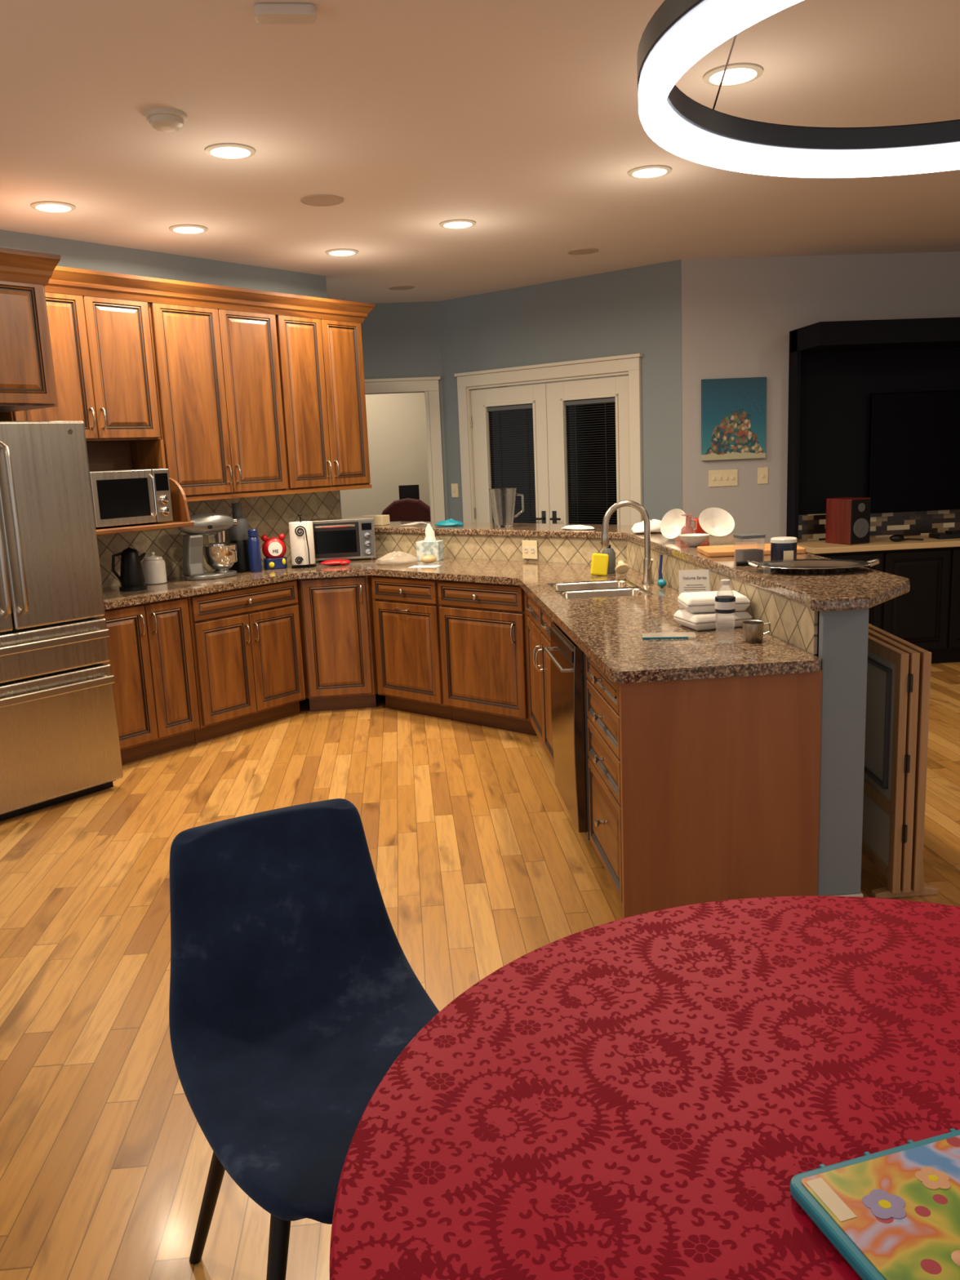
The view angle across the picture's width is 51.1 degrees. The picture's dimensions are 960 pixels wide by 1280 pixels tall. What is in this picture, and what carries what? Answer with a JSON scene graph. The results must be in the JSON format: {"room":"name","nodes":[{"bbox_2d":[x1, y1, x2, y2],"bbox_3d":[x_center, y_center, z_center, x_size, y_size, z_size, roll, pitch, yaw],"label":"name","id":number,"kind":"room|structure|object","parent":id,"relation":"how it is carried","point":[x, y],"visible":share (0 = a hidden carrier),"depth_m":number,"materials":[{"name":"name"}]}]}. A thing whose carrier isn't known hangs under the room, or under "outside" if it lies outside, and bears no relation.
{"room":"kitchen","nodes":[
{"label":"kitchen","id":0,"kind":"room"},
{"bbox_2d":[0,229,342,587],"bbox_3d":[-2.488,-0.749,5.528,0.120,2.840,4.530,6,14,39],"label":"wall","id":1,"kind":"structure","parent":0,"point":[74,254],"depth_m":5.99,"materials":[{"name":"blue paint"}]},
{"bbox_2d":[0,280,57,413],"bbox_3d":[-2.566,-1.340,4.563,0.868,0.580,0.888,6,14,39],"label":"upper cabinet","id":2,"kind":"object","parent":1,"relation":"attached to","point":[27,375],"visible":1,"depth_m":4.56,"materials":[{"name":"brown wood"}]},
{"bbox_2d":[0,247,60,286],"bbox_3d":[-2.564,-1.650,4.509,0.888,0.130,0.975,6,14,39],"label":"trim","id":3,"kind":"structure","parent":2,"relation":"attached to","point":[22,266],"depth_m":4.50,"materials":[{"name":"brown wood"}]},
{"bbox_2d":[0,292,160,442],"bbox_3d":[-2.197,-1.463,5.403,0.363,0.775,0.846,6,14,39],"label":"upper cabinet","id":4,"kind":"object","parent":1,"relation":"attached to","point":[101,348],"visible":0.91,"depth_m":5.38,"materials":[{"name":"brown wood"}]},
{"bbox_2d":[86,439,194,535],"bbox_3d":[-2.075,-0.840,5.492,0.521,0.488,0.790,6,14,39],"label":"shelf","id":5,"kind":"object","parent":4,"relation":"attached to","point":[150,454],"visible":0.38,"depth_m":5.73,"materials":[{"name":"brown wood"}]},
{"bbox_2d":[89,468,173,527],"bbox_3d":[-2.013,-0.787,5.545,0.417,0.292,0.470,6,14,39],"label":"microwave","id":6,"kind":"object","parent":5,"relation":"on","point":[134,496],"visible":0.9,"depth_m":5.42,"materials":[{"name":"grey metal"}]},
{"bbox_2d":[44,266,375,323],"bbox_3d":[-1.664,-2.014,5.959,0.396,0.120,2.548,6,14,39],"label":"trim","id":7,"kind":"structure","parent":4,"relation":"attached to","point":[64,280],"depth_m":5.76,"materials":[{"name":"brown wood"}]},
{"bbox_2d":[133,302,288,497],"bbox_3d":[-1.638,-1.444,6.093,0.363,1.110,0.891,6,14,39],"label":"upper cabinet","id":8,"kind":"object","parent":1,"relation":"attached to","point":[217,375],"visible":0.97,"depth_m":5.97,"materials":[{"name":"brown wood"}]},
{"bbox_2d":[186,484,372,501],"bbox_3d":[-1.392,-0.950,6.484,0.312,0.025,1.631,6,14,39],"label":"trim","id":9,"kind":"structure","parent":8,"relation":"attached to","point":[369,486],"depth_m":6.36,"materials":[{"name":"brown wood"}]},
{"bbox_2d":[96,490,340,587],"bbox_3d":[-1.760,-0.691,6.327,0.012,0.546,2.380,6,14,39],"label":"tiled wall","id":10,"kind":"structure","parent":1,"relation":"attached to","point":[271,515],"depth_m":6.45,"materials":[{"name":"tile"}]},
{"bbox_2d":[275,315,370,489],"bbox_3d":[-1.122,-1.581,6.710,0.363,1.110,0.733,6,14,39],"label":"upper cabinet","id":11,"kind":"object","parent":1,"relation":"attached to","point":[321,361],"visible":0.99,"depth_m":6.60,"materials":[{"name":"brown wood"}]},
{"bbox_2d":[339,392,430,517],"bbox_3d":[-2.012,-1.673,10.389,4.100,2.840,0.100,-3,11,-4],"label":"wall","id":12,"kind":"structure","parent":0,"point":[396,423],"depth_m":10.39,"materials":[{"name":"beige paint"}]},
{"bbox_2d":[360,301,448,519],"bbox_3d":[-2.093,-1.316,8.489,3.620,2.840,0.120,-3,11,-4],"label":"wall","id":13,"kind":"structure","parent":0,"point":[399,340],"depth_m":8.34,"materials":[{"name":"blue paint"}]},
{"bbox_2d":[364,376,444,521],"bbox_3d":[-0.845,-1.085,8.620,1.110,2.235,0.170,-3,11,-4],"label":"trim","id":14,"kind":"structure","parent":13,"relation":"attached to","point":[429,385],"depth_m":8.44,"materials":[{"name":"white paint"}]},
{"bbox_2d":[0,0,959,303],"bbox_3d":[0.888,-2.117,4.074,10.600,0.100,13.800,-3,11,-4],"label":"ceiling","id":15,"kind":"structure","parent":0,"point":[519,120],"depth_m":3.92,"materials":[{"name":"paint"}]},
{"bbox_2d":[30,200,75,212],"bbox_3d":[-2.046,-2.075,4.815,0.200,0.010,0.200,-3,11,-4],"label":"recessed light","id":16,"kind":"object","parent":15,"relation":"in","point":[54,206],"visible":1,"depth_m":4.80,"materials":[{"name":"white paint"}]},
{"bbox_2d":[143,107,187,132],"bbox_3d":[-1.135,-1.875,3.632,0.150,0.046,0.150,-3,11,-4],"label":"smoke detector","id":17,"kind":"object","parent":15,"relation":"attached to","point":[162,119],"visible":1,"depth_m":3.59,"materials":[{"name":"white paint"}]},
{"bbox_2d":[168,224,208,233],"bbox_3d":[-1.563,-2.201,5.383,0.200,0.010,0.200,-3,11,-4],"label":"recessed light","id":18,"kind":"object","parent":15,"relation":"in","point":[184,228],"visible":1,"depth_m":5.37,"materials":[{"name":"white paint"}]},
{"bbox_2d":[204,142,255,159],"bbox_3d":[-1.012,-1.980,4.072,0.200,0.010,0.200,-3,11,-4],"label":"recessed light","id":19,"kind":"object","parent":15,"relation":"in","point":[232,150],"visible":1,"depth_m":4.06,"materials":[{"name":"white paint"}]},
{"bbox_2d":[253,3,316,24],"bbox_3d":[-0.546,-1.756,2.816,0.170,0.030,0.070,-4,11,-6],"label":"fire alarm","id":20,"kind":"object","parent":15,"relation":"attached to","point":[264,13],"visible":1,"depth_m":2.79,"materials":[{"name":"white paint"}]},
{"bbox_2d":[300,194,343,206],"bbox_3d":[-0.772,-2.148,4.908,0.210,0.007,0.210,-3,11,-4],"label":"ceiling speaker","id":21,"kind":"object","parent":15,"relation":"attached to","point":[317,200],"visible":1,"depth_m":4.90},
{"bbox_2d":[440,219,475,228],"bbox_3d":[-0.122,-2.289,5.529,0.200,0.010,0.200,-3,11,-4],"label":"recessed light","id":22,"kind":"object","parent":15,"relation":"in","point":[452,224],"visible":1,"depth_m":5.51,"materials":[{"name":"white paint"}]},
{"bbox_2d":[627,164,671,177],"bbox_3d":[0.784,-2.161,4.638,0.200,0.010,0.200,-3,11,-4],"label":"recessed light","id":23,"kind":"object","parent":15,"relation":"in","point":[644,171],"visible":1,"depth_m":4.62,"materials":[{"name":"white paint"}]},
{"bbox_2d":[703,62,763,86],"bbox_3d":[0.872,-1.946,3.461,0.200,0.010,0.200,-3,11,-4],"label":"recessed light","id":24,"kind":"object","parent":15,"relation":"in","point":[736,72],"visible":0.98,"depth_m":3.45,"materials":[{"name":"white paint"}]},
{"bbox_2d":[636,0,959,177],"bbox_3d":[0.514,-1.010,0.940,0.736,0.898,0.736,-3,11,-4],"label":"ring chandelier","id":25,"kind":"object","parent":15,"relation":"hanging from","point":[679,33],"visible":1,"depth_m":1.27,"materials":[{"name":"black metal"}]},
{"bbox_2d":[0,662,959,1279],"bbox_3d":[1.010,0.771,4.611,10.600,0.100,13.800,-3,11,-4],"label":"floor","id":26,"kind":"structure","parent":0,"point":[481,863],"depth_m":3.56,"materials":[{"name":"brown wood"}]},
{"bbox_2d":[0,421,123,821],"bbox_3d":[-2.303,-0.087,4.720,0.613,1.820,0.910,6,14,39],"label":"refrigerator","id":27,"kind":"object","parent":26,"relation":"on","point":[60,743],"visible":1,"depth_m":4.70,"materials":[{"name":"grey metal"}]},
{"bbox_2d":[98,596,199,764],"bbox_3d":[-2.025,0.216,5.619,0.595,0.874,0.672,6,14,39],"label":"base cabinet","id":28,"kind":"object","parent":26,"relation":"on","point":[152,664],"visible":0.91,"depth_m":5.50,"materials":[{"name":"brown wood"}]},
{"bbox_2d":[187,579,305,743],"bbox_3d":[-1.560,0.093,6.174,0.595,0.874,0.790,6,14,39],"label":"base cabinet","id":29,"kind":"object","parent":26,"relation":"on","point":[246,641],"visible":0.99,"depth_m":5.98,"materials":[{"name":"brown wood"}]},
{"bbox_2d":[168,798,439,1279],"bbox_3d":[-0.273,0.837,1.866,0.506,0.888,0.686,-8,12,-27],"label":"dining chair","id":30,"kind":"object","parent":26,"relation":"on","point":[295,992],"visible":0.7,"depth_m":1.97,"materials":[{"name":"blue fabric"}]},
{"bbox_2d":[296,574,377,711],"bbox_3d":[-0.942,-0.031,6.701,0.834,0.874,0.792,7,14,40],"label":"base cabinet","id":31,"kind":"object","parent":26,"relation":"on","point":[336,623],"visible":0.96,"depth_m":6.34,"materials":[{"name":"brown wood"}]},
{"bbox_2d":[102,554,821,683],"bbox_3d":[-0.084,-0.231,5.075,4.251,0.038,2.458,6,14,39],"label":"countertop","id":32,"kind":"structure","parent":31,"relation":"on","point":[608,630],"depth_m":4.16,"materials":[{"name":"stone"}]},
{"bbox_2d":[111,547,147,591],"bbox_3d":[-1.969,-0.402,5.658,0.159,0.240,0.150,-1,11,7],"label":"electric kettle","id":33,"kind":"object","parent":32,"relation":"on","point":[131,577],"visible":1,"depth_m":5.61,"materials":[{"name":"black plastic"}]},
{"bbox_2d":[142,551,167,584],"bbox_3d":[-1.926,-0.428,5.931,0.132,0.187,0.132,-3,11,-4],"label":"canister","id":34,"kind":"object","parent":32,"relation":"on","point":[153,566],"visible":0.98,"depth_m":5.88,"materials":[{"name":"white ceramic"}]},
{"bbox_2d":[177,512,238,580],"bbox_3d":[-1.645,-0.577,6.103,0.356,0.393,0.245,-6,11,-17],"label":"stand mixer","id":35,"kind":"object","parent":32,"relation":"on","point":[220,557],"visible":0.97,"depth_m":6.03,"materials":[{"name":"silver metal"}]},
{"bbox_2d":[203,542,238,573],"bbox_3d":[-1.582,-0.500,6.150,0.226,0.165,0.220,-3,11,-2],"label":"bowl","id":36,"kind":"object","parent":35,"relation":"on","point":[220,557],"depth_m":6.08,"materials":[{"name":"silver metal"}]},
{"bbox_2d":[228,502,249,572],"bbox_3d":[-1.530,-0.652,6.383,0.150,0.430,0.150,-3,11,-4],"label":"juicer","id":37,"kind":"object","parent":32,"relation":"on","point":[237,534],"visible":0.72,"depth_m":6.33,"materials":[{"name":"black plastic"}]},
{"bbox_2d":[247,528,262,572],"bbox_3d":[-1.420,-0.562,6.316,0.076,0.268,0.076,-3,11,-4],"label":"flask","id":38,"kind":"object","parent":32,"relation":"on","point":[253,543],"visible":1,"depth_m":6.29,"materials":[{"name":"plastic"}]},
{"bbox_2d":[261,533,287,569],"bbox_3d":[-1.325,-0.571,6.471,0.156,0.222,0.110,-6,11,-19],"label":"cookie jar","id":39,"kind":"object","parent":32,"relation":"on","point":[273,549],"visible":1,"depth_m":6.44,"materials":[{"name":"ceramic"}]},
{"bbox_2d":[288,513,315,568],"bbox_3d":[-1.150,-0.645,6.483,0.160,0.347,0.168,-3,11,-4],"label":"paper towel holder","id":40,"kind":"object","parent":32,"relation":"on","point":[301,533],"visible":1,"depth_m":6.43,"materials":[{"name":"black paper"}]},
{"bbox_2d":[310,515,376,562],"bbox_3d":[-0.931,-0.684,6.831,0.430,0.280,0.303,-4,11,-6],"label":"toaster oven","id":41,"kind":"object","parent":32,"relation":"on","point":[351,537],"visible":0.94,"depth_m":6.72,"materials":[{"name":"silver metal"}]},
{"bbox_2d":[375,551,418,564],"bbox_3d":[-0.534,-0.531,6.454,0.277,0.082,0.160,-3,11,-4],"label":"plastic bag","id":42,"kind":"object","parent":32,"relation":"on","point":[399,557],"visible":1,"depth_m":6.40,"materials":[{"name":"beige"}]},
{"bbox_2d":[416,523,444,560],"bbox_3d":[-0.329,-0.644,6.587,0.150,0.241,0.120,1,11,15],"label":"tissue box","id":43,"kind":"object","parent":32,"relation":"on","point":[429,546],"visible":0.93,"depth_m":6.55,"materials":[{"name":"cardboard"}]},
{"bbox_2d":[590,553,608,576],"bbox_3d":[0.646,-0.407,5.425,0.101,0.127,0.044,-2,11,1],"label":"sponge","id":44,"kind":"object","parent":32,"relation":"on","point":[599,563],"visible":1,"depth_m":5.41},
{"bbox_2d":[547,580,652,599],"bbox_3d":[0.581,-0.158,4.957,0.416,0.186,0.596,-3,11,-4],"label":"sink","id":45,"kind":"object","parent":32,"relation":"in","point":[611,588],"visible":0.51,"depth_m":4.93,"materials":[{"name":"silver metal"}]},
{"bbox_2d":[547,580,636,591],"bbox_3d":[0.568,-0.185,5.108,0.416,0.186,0.286,-3,11,-4],"label":"basin","id":46,"kind":"object","parent":45,"relation":"in","point":[594,585],"depth_m":5.22,"materials":[{"name":"silver metal"}]},
{"bbox_2d":[557,587,652,599],"bbox_3d":[0.594,-0.130,4.804,0.416,0.186,0.286,-3,11,-4],"label":"basin","id":47,"kind":"object","parent":45,"relation":"in","point":[583,593],"depth_m":4.92,"materials":[{"name":"silver metal"}]},
{"bbox_2d":[600,542,615,573],"bbox_3d":[0.699,-0.458,5.503,0.087,0.186,0.076,-3,11,-4],"label":"soap dispenser","id":48,"kind":"object","parent":32,"relation":"on","point":[610,551],"visible":0.58,"depth_m":5.48,"materials":[{"name":"grey plastic"}]},
{"bbox_2d":[600,500,653,584],"bbox_3d":[0.737,-0.479,4.969,0.262,0.420,0.125,-3,11,-4],"label":"faucet","id":49,"kind":"object","parent":32,"relation":"on","point":[647,561],"visible":1,"depth_m":4.98,"materials":[{"name":"silver metal"}]},
{"bbox_2d":[641,631,696,639],"bbox_3d":[0.682,-0.017,3.624,0.190,0.006,0.102,-1,11,8],"label":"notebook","id":50,"kind":"object","parent":32,"relation":"on","point":[678,635],"visible":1,"depth_m":3.61,"materials":[{"name":"beige"}]},
{"bbox_2d":[679,568,710,608],"bbox_3d":[0.904,-0.216,4.228,0.130,0.159,0.021,-1,11,8],"label":"note card","id":51,"kind":"object","parent":32,"relation":"on","point":[690,580],"visible":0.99,"depth_m":4.22,"materials":[{"name":"white paper"}]},
{"bbox_2d":[673,609,751,631],"bbox_3d":[0.877,-0.082,3.791,0.236,0.058,0.188,-5,11,-14],"label":"container","id":52,"kind":"object","parent":32,"relation":"on","point":[706,620],"visible":0.77,"depth_m":3.71,"materials":[{"name":"white plastic"}]},
{"bbox_2d":[673,617,751,631],"bbox_3d":[0.877,-0.068,3.794,0.235,0.030,0.187,-5,11,-14],"label":"tray","id":53,"kind":"object","parent":52,"relation":"attached to","point":[708,623],"depth_m":3.71,"materials":[{"name":"white plastic"}]},
{"bbox_2d":[677,590,750,613],"bbox_3d":[0.882,-0.145,3.801,0.236,0.058,0.188,-2,11,0],"label":"container","id":54,"kind":"object","parent":52,"relation":"on","point":[693,602],"visible":0.9,"depth_m":3.72,"materials":[{"name":"white plastic"}]},
{"bbox_2d":[677,599,750,613],"bbox_3d":[0.883,-0.131,3.803,0.235,0.030,0.187,-2,11,0],"label":"tray","id":55,"kind":"object","parent":54,"relation":"attached to","point":[695,606],"depth_m":3.71,"materials":[{"name":"white plastic"}]},
{"bbox_2d":[715,579,735,613],"bbox_3d":[0.845,-0.100,3.459,0.070,0.217,0.070,-3,11,-4],"label":"water bottle","id":56,"kind":"object","parent":32,"relation":"on","point":[723,604],"visible":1,"depth_m":3.43,"materials":[{"name":"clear plastic"}]},
{"bbox_2d":[742,620,770,642],"bbox_3d":[0.949,-0.029,3.467,0.089,0.067,0.076,4,12,31],"label":"metal cup","id":57,"kind":"object","parent":32,"relation":"on","point":[753,630],"visible":1,"depth_m":3.44,"materials":[{"name":"silver metal"}]},
{"bbox_2d":[381,497,431,521],"bbox_3d":[-0.693,-0.683,9.227,0.560,1.210,0.550,0,11,11],"label":"armchair","id":58,"kind":"object","parent":26,"relation":"on","point":[407,509],"visible":0.12,"depth_m":9.30,"materials":[{"name":"red fabric"}]},
{"bbox_2d":[370,574,452,719],"bbox_3d":[-0.280,0.000,6.383,0.575,0.874,0.635,7,14,40],"label":"base cabinet","id":59,"kind":"object","parent":26,"relation":"on","point":[406,611],"visible":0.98,"depth_m":6.16,"materials":[{"name":"brown wood"}]},
{"bbox_2d":[437,579,537,735],"bbox_3d":[0.192,0.054,5.986,0.660,0.874,0.635,7,14,40],"label":"base cabinet","id":60,"kind":"object","parent":26,"relation":"on","point":[483,632],"visible":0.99,"depth_m":5.77,"materials":[{"name":"brown wood"}]},
{"bbox_2d":[525,592,554,768],"bbox_3d":[0.584,0.183,5.203,0.655,0.874,1.520,-3,11,-4],"label":"base cabinet","id":61,"kind":"object","parent":26,"relation":"on","point":[538,622],"visible":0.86,"depth_m":5.04,"materials":[{"name":"brown wood"}]},
{"bbox_2d":[543,622,590,839],"bbox_3d":[0.622,0.382,4.143,0.638,0.868,0.595,-3,11,-4],"label":"dishwasher","id":62,"kind":"object","parent":26,"relation":"on","point":[568,677],"visible":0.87,"depth_m":3.92,"materials":[{"name":"grey metal"}]},
{"bbox_2d":[585,654,622,902],"bbox_3d":[0.715,0.487,3.543,0.632,0.874,0.595,-3,11,-4],"label":"base cabinet","id":63,"kind":"object","parent":26,"relation":"on","point":[602,693],"visible":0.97,"depth_m":3.48,"materials":[{"name":"brown wood"}]},
{"bbox_2d":[618,669,822,918],"bbox_3d":[0.777,0.540,3.241,0.648,0.874,0.022,-3,11,-4],"label":"end panel","id":64,"kind":"object","parent":26,"relation":"on","point":[720,776],"visible":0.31,"depth_m":3.22,"materials":[{"name":"brown wood"}]},
{"bbox_2d":[796,534,959,663],"bbox_3d":[3.960,-0.332,7.222,3.440,0.870,0.510,-3,11,-4],"label":"media cabinet","id":65,"kind":"object","parent":26,"relation":"on","point":[927,616],"visible":0.5,"depth_m":6.92,"materials":[{"name":"wood"}]},
{"bbox_2d":[796,534,959,554],"bbox_3d":[3.942,-0.740,7.146,3.440,0.040,0.510,-3,11,-4],"label":"countertop","id":66,"kind":"structure","parent":65,"relation":"on","point":[877,544],"depth_m":6.84,"materials":[{"name":"stone"}]},
{"bbox_2d":[825,497,871,544],"bbox_3d":[2.563,-0.830,6.981,0.180,0.310,0.254,-7,11,-22],"label":"speaker","id":67,"kind":"object","parent":66,"relation":"on","point":[847,518],"visible":1,"depth_m":6.89},
{"bbox_2d":[928,529,959,538],"bbox_3d":[3.354,-0.747,7.080,0.320,0.045,0.160,-3,11,-4],"label":"dock","id":68,"kind":"object","parent":66,"relation":"on","point":[955,534],"visible":1,"depth_m":7.03,"materials":[{"name":"black plastic"}]},
{"bbox_2d":[862,623,937,898],"bbox_3d":[1.459,0.423,3.702,0.230,0.880,0.610,-3,11,-4],"label":"gate","id":69,"kind":"object","parent":26,"relation":"on","point":[899,670],"visible":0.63,"depth_m":3.46,"materials":[{"name":"brown wood"}]},
{"bbox_3d":[-0.778,-0.612,10.125,1.600,0.750,0.600,-3,11,-4],"label":"desk","id":70,"kind":"object","parent":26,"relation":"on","visible":0},
{"bbox_2d":[398,484,419,499],"bbox_3d":[-0.696,-1.262,10.013,0.240,0.560,0.160,-3,11,-4],"label":"computer monitor","id":71,"kind":"object","parent":70,"relation":"on","point":[411,491],"visible":0.3,"depth_m":9.96,"materials":[{"name":"black plastic"}]},
{"bbox_3d":[0.567,0.984,1.227,1.412,0.754,1.412,-3,11,-4],"label":"dining table","id":72,"kind":"object","parent":26,"relation":"on","visible":0},
{"bbox_2d":[329,895,959,1279],"bbox_3d":[0.560,0.808,1.202,1.478,0.417,1.472,-3,11,-4],"label":"tablecloth","id":73,"kind":"object","parent":72,"relation":"on","point":[642,1096],"visible":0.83,"depth_m":1.30,"materials":[{"name":"fabric"}]},
{"bbox_2d":[790,1128,959,1279],"bbox_3d":[0.518,0.613,1.058,0.300,0.019,0.246,-5,11,-16],"label":"book","id":74,"kind":"object","parent":73,"relation":"on","point":[894,1213],"visible":1,"depth_m":1.07,"materials":[{"name":"paper"}]},
{"bbox_2d":[862,1189,906,1218],"bbox_3d":[0.435,0.604,1.075,0.044,0.001,0.044,-5,11,-16],"label":"art","id":75,"kind":"object","parent":74,"relation":"on","point":[876,1203],"depth_m":1.08,"materials":[{"name":"paper"}]},
{"bbox_2d":[915,1166,951,1189],"bbox_3d":[0.502,0.595,1.110,0.036,0.001,0.036,-5,11,-16],"label":"art","id":76,"kind":"object","parent":74,"relation":"on","point":[926,1177],"depth_m":1.11,"materials":[{"name":"paper"}]},
{"bbox_2d":[438,259,682,522],"bbox_3d":[0.613,-1.320,7.895,2.243,2.840,0.120,6,14,39],"label":"wall","id":77,"kind":"structure","parent":0,"point":[637,309],"depth_m":7.39,"materials":[{"name":"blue paint"}]},
{"bbox_2d":[470,382,550,523],"bbox_3d":[0.249,-0.994,8.212,0.768,2.095,0.109,6,14,39],"label":"door","id":78,"kind":"structure","parent":77,"relation":"in","point":[508,424],"depth_m":8.12,"materials":[{"name":"white paint"}]},
{"bbox_2d":[487,404,536,523],"bbox_3d":[0.280,-1.056,8.207,0.472,1.675,0.018,6,14,39],"label":"window blind","id":79,"kind":"object","parent":78,"relation":"attached to","point":[511,428],"depth_m":8.13,"materials":[{"name":"grey plastic"}]},
{"bbox_2d":[453,353,642,524],"bbox_3d":[0.560,-1.029,7.975,1.760,2.245,0.165,6,14,39],"label":"trim","id":80,"kind":"structure","parent":77,"relation":"attached to","point":[629,365],"depth_m":7.66,"materials":[{"name":"white paint"}]},
{"bbox_2d":[546,375,630,524],"bbox_3d":[0.842,-0.928,7.722,0.768,2.095,0.109,6,14,39],"label":"door","id":81,"kind":"structure","parent":77,"relation":"in","point":[588,420],"depth_m":7.66,"materials":[{"name":"white paint"}]},
{"bbox_2d":[564,397,617,524],"bbox_3d":[0.867,-0.990,7.722,0.462,1.675,0.018,6,14,39],"label":"window blind","id":82,"kind":"object","parent":81,"relation":"attached to","point":[590,423],"depth_m":7.67,"materials":[{"name":"grey plastic"}]},
{"bbox_2d":[380,554,819,657],"bbox_3d":[0.571,0.009,5.604,1.124,1.070,4.812,-7,12,-25],"label":"wall","id":83,"kind":"structure","parent":0,"point":[380,554],"depth_m":3.26,"materials":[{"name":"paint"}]},
{"bbox_2d":[374,532,626,565],"bbox_3d":[-0.057,-0.609,6.573,2.386,0.155,0.012,7,14,40],"label":"tiled wall","id":84,"kind":"structure","parent":83,"relation":"attached to","point":[549,549],"depth_m":6.38,"materials":[{"name":"tile"}]},
{"bbox_2d":[521,540,537,559],"bbox_3d":[0.309,-0.562,6.244,0.116,0.115,0.010,7,14,40],"label":"electrical outlet","id":85,"kind":"object","parent":84,"relation":"attached to","point":[529,547],"visible":1,"depth_m":6.24,"materials":[{"name":"beige plastic"}]},
{"bbox_2d":[374,521,910,611],"bbox_3d":[0.673,-0.559,5.596,1.528,0.040,5.052,-7,12,-24],"label":"countertop","id":86,"kind":"structure","parent":83,"relation":"on","point":[860,588],"depth_m":3.89,"materials":[{"name":"stone"}]},
{"bbox_2d":[488,488,524,527],"bbox_3d":[0.160,-0.863,6.561,0.198,0.248,0.179,5,13,34],"label":"glass pitcher","id":87,"kind":"object","parent":86,"relation":"on","point":[502,500],"visible":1,"depth_m":6.51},
{"bbox_2d":[631,519,661,533],"bbox_3d":[0.972,-0.649,5.698,0.230,0.074,0.222,-3,11,-4],"label":"dish towel","id":88,"kind":"object","parent":86,"relation":"on","point":[638,527],"visible":0.56,"depth_m":5.62,"materials":[{"name":"white fabric"}]},
{"bbox_2d":[660,508,685,538],"bbox_3d":[0.990,-0.592,5.122,0.067,0.150,0.160,-13,15,-43],"label":"dinner plate","id":89,"kind":"object","parent":86,"relation":"on","point":[672,523],"visible":0.84,"depth_m":5.14,"materials":[{"name":"white ceramic"}]},
{"bbox_2d":[678,533,709,546],"bbox_3d":[1.026,-0.476,4.813,0.150,0.055,0.150,-3,11,-4],"label":"bowl","id":90,"kind":"object","parent":86,"relation":"on","point":[691,540],"visible":0.98,"depth_m":4.78,"materials":[{"name":"white ceramic"}]},
{"bbox_2d":[698,507,734,536],"bbox_3d":[1.148,-0.573,4.872,0.174,0.134,0.124,-2,11,3],"label":"serving bowl","id":91,"kind":"object","parent":86,"relation":"on","point":[716,522],"visible":1,"depth_m":4.91,"materials":[{"name":"white ceramic"}]},
{"bbox_2d":[733,533,765,561],"bbox_3d":[1.095,-0.372,4.083,0.104,0.112,0.094,-4,11,-9],"label":"glass jar","id":92,"kind":"object","parent":86,"relation":"on","point":[754,554],"visible":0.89,"depth_m":4.05,"materials":[{"name":"clear glass"}]},
{"bbox_2d":[697,543,805,557],"bbox_3d":[1.197,-0.400,4.454,0.420,0.022,0.280,-2,11,1],"label":"cutting board","id":93,"kind":"object","parent":86,"relation":"on","point":[716,550],"visible":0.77,"depth_m":4.40,"materials":[{"name":"brown wood"}]},
{"bbox_2d":[770,536,797,560],"bbox_3d":[1.208,-0.355,3.993,0.102,0.102,0.102,-3,11,-4],"label":"candle","id":94,"kind":"object","parent":86,"relation":"on","point":[784,548],"visible":0.75,"depth_m":3.95,"materials":[{"name":"blue wax"}]},
{"bbox_2d":[746,559,880,573],"bbox_3d":[1.241,-0.280,3.745,0.472,0.041,0.307,1,11,17],"label":"serving tray","id":95,"kind":"object","parent":86,"relation":"on","point":[792,566],"visible":1,"depth_m":3.77,"materials":[{"name":"silver metal"}]},
{"bbox_2d":[626,540,817,654],"bbox_3d":[0.963,-0.268,4.507,0.012,0.155,2.655,-3,11,-4],"label":"tiled wall","id":96,"kind":"structure","parent":83,"relation":"attached to","point":[792,621],"depth_m":3.64,"materials":[{"name":"tile"}]},
{"bbox_2d":[681,251,959,543],"bbox_3d":[3.721,-1.352,7.367,4.600,2.840,0.120,-3,11,-4],"label":"wall","id":97,"kind":"structure","parent":0,"point":[739,315],"depth_m":7.03,"materials":[{"name":"grey paint"}]},
{"bbox_2d":[708,469,737,487],"bbox_3d":[1.735,-1.156,7.169,0.209,0.116,0.013,-3,11,-4],"label":"light switch","id":98,"kind":"object","parent":97,"relation":"attached to","point":[727,477],"visible":1,"depth_m":7.16,"materials":[{"name":"beige plastic"}]},
{"bbox_2d":[701,377,766,460],"bbox_3d":[1.792,-1.561,7.091,0.460,0.560,0.030,-3,11,-4],"label":"painting","id":99,"kind":"object","parent":97,"relation":"attached to","point":[734,410],"visible":1,"depth_m":7.08},
{"bbox_2d":[798,509,959,541],"bbox_3d":[3.939,-0.900,7.373,3.375,0.189,0.014,-3,11,-4],"label":"mosaic tile","id":100,"kind":"structure","parent":97,"relation":"attached to","point":[811,526],"depth_m":7.30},
{"bbox_2d":[807,608,869,896],"bbox_3d":[1.167,0.359,3.315,0.150,0.970,0.140,-3,11,-4],"label":"wall column","id":101,"kind":"structure","parent":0,"point":[842,646],"depth_m":3.24,"materials":[{"name":"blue paint"}]},
{"bbox_2d":[786,316,959,541],"bbox_3d":[3.982,-1.062,7.116,3.510,2.340,0.520,-3,11,-4],"label":"entertainment center","id":102,"kind":"object","parent":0,"point":[835,367],"visible":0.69,"depth_m":7.11,"materials":[{"name":"black paint"}]},
{"bbox_2d":[867,390,959,513],"bbox_3d":[3.511,-1.367,7.218,1.480,0.840,0.072,-3,11,-4],"label":"television","id":103,"kind":"object","parent":102,"relation":"attached to","point":[914,442],"visible":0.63,"depth_m":7.15,"materials":[{"name":"black plastic"}]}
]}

